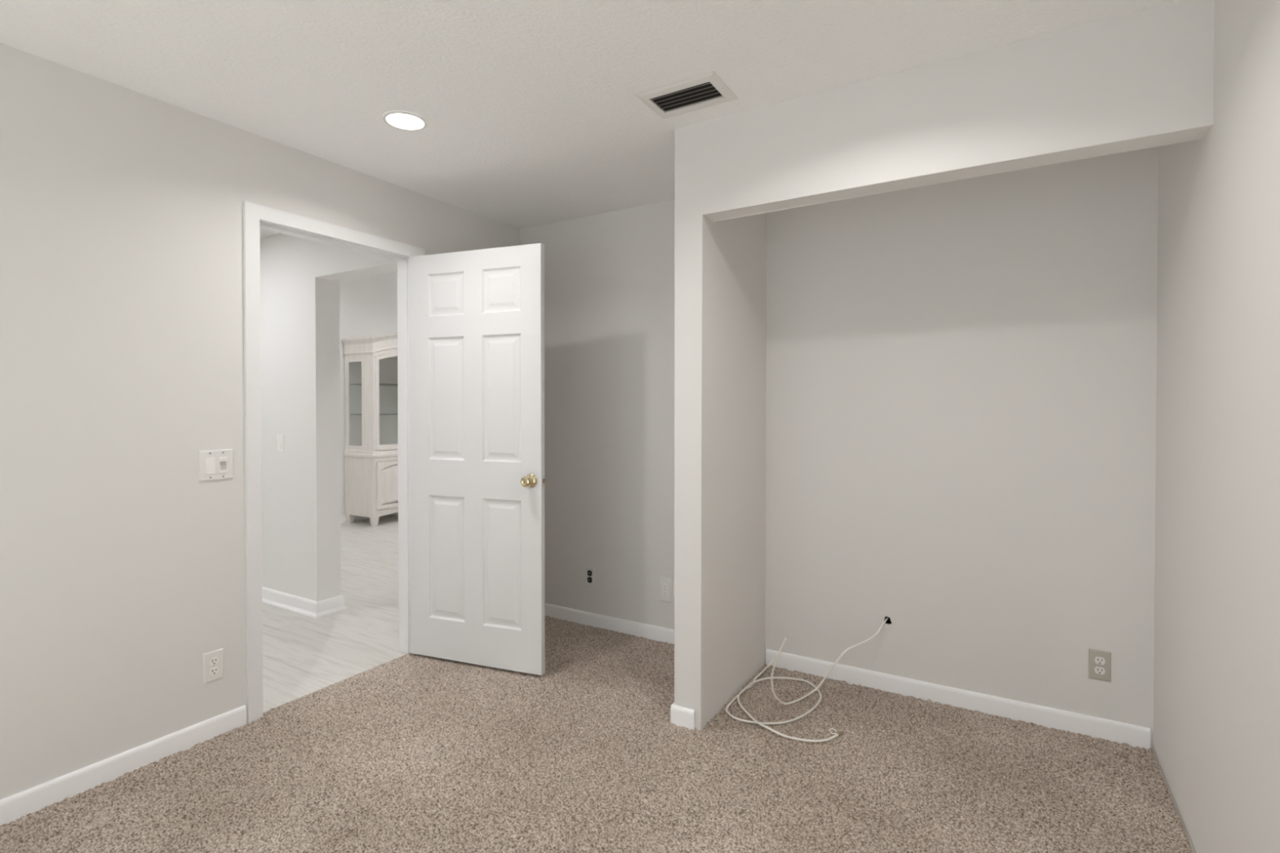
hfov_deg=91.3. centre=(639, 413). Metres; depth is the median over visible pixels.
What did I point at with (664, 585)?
receptacle
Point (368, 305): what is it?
wall
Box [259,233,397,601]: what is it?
wall
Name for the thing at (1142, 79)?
wall partition
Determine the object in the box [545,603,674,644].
baseboard
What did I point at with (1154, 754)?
trim
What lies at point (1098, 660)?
receptacle
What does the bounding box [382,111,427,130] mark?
recessed light
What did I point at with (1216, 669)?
wall
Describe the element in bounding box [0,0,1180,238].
ceiling
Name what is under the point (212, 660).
receptacle
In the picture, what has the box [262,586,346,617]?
baseboard
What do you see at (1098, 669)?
receptacle
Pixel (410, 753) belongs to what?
floor
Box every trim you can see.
[243,200,424,723]
[1152,749,1195,852]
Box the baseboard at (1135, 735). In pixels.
[765,648,1150,749]
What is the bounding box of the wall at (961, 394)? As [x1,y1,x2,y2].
[520,146,1158,751]
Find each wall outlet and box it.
[203,648,223,684]
[585,565,595,586]
[659,577,671,602]
[1088,648,1111,682]
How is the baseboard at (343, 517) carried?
attached to the wall at (368, 305)
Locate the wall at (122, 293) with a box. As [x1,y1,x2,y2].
[0,43,519,799]
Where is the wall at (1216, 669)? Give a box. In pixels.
[1153,0,1279,852]
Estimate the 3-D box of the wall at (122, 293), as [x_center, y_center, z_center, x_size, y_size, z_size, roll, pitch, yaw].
[-1.935,0.072,2.178,0.115,2.460,4.579,0,1,31]
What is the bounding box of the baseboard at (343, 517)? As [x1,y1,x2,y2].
[340,511,398,523]
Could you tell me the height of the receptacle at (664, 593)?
0.028 m
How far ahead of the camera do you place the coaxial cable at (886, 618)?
2.83 m
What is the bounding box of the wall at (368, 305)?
[339,271,397,514]
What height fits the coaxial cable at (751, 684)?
0.046 m
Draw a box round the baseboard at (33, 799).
[0,705,246,826]
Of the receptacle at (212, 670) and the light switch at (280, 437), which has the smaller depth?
the receptacle at (212, 670)
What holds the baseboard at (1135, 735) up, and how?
attached to the wall at (961, 394)
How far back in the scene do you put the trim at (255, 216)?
2.62 m
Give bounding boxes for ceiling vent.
[634,71,737,119]
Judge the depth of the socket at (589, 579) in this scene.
3.73 m
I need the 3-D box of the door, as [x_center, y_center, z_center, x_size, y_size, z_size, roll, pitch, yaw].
[-0.832,0.223,3.147,0.804,2.073,0.162,0,1,21]
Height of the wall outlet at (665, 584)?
0.132 m
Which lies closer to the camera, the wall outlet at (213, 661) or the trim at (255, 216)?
the wall outlet at (213, 661)
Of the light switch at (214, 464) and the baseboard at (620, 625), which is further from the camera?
the baseboard at (620, 625)
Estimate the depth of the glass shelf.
7.07 m
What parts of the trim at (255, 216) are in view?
casing, head casing, casing, casing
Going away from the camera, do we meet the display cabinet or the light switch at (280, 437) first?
the light switch at (280, 437)
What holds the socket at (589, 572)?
attached to the wall outlet at (589, 571)
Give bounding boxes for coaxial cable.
[725,657,844,742]
[770,617,888,704]
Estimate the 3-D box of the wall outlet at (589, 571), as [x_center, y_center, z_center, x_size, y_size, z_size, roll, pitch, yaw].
[-0.300,0.976,3.737,0.070,0.116,0.010,0,1,31]
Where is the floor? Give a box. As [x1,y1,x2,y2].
[0,513,1192,852]
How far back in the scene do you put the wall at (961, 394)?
2.79 m
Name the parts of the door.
knob, latch plate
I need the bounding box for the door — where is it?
[408,243,545,675]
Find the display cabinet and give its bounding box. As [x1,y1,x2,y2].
[341,332,398,526]
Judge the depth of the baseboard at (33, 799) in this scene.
2.20 m
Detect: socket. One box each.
[587,570,591,576]
[587,577,591,582]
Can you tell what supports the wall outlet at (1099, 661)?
attached to the wall at (961, 394)
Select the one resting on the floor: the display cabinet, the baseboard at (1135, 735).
the display cabinet
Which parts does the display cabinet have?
panel, cornice, waist moulding, panel, frame, glass door, door, raised panel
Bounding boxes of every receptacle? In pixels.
[208,657,218,665]
[208,666,218,675]
[662,583,667,589]
[662,591,667,596]
[1094,656,1105,664]
[1094,666,1105,674]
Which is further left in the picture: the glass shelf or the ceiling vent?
the glass shelf
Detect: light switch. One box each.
[198,448,232,481]
[276,434,284,453]
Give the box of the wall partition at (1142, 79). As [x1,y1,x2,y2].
[674,0,1214,730]

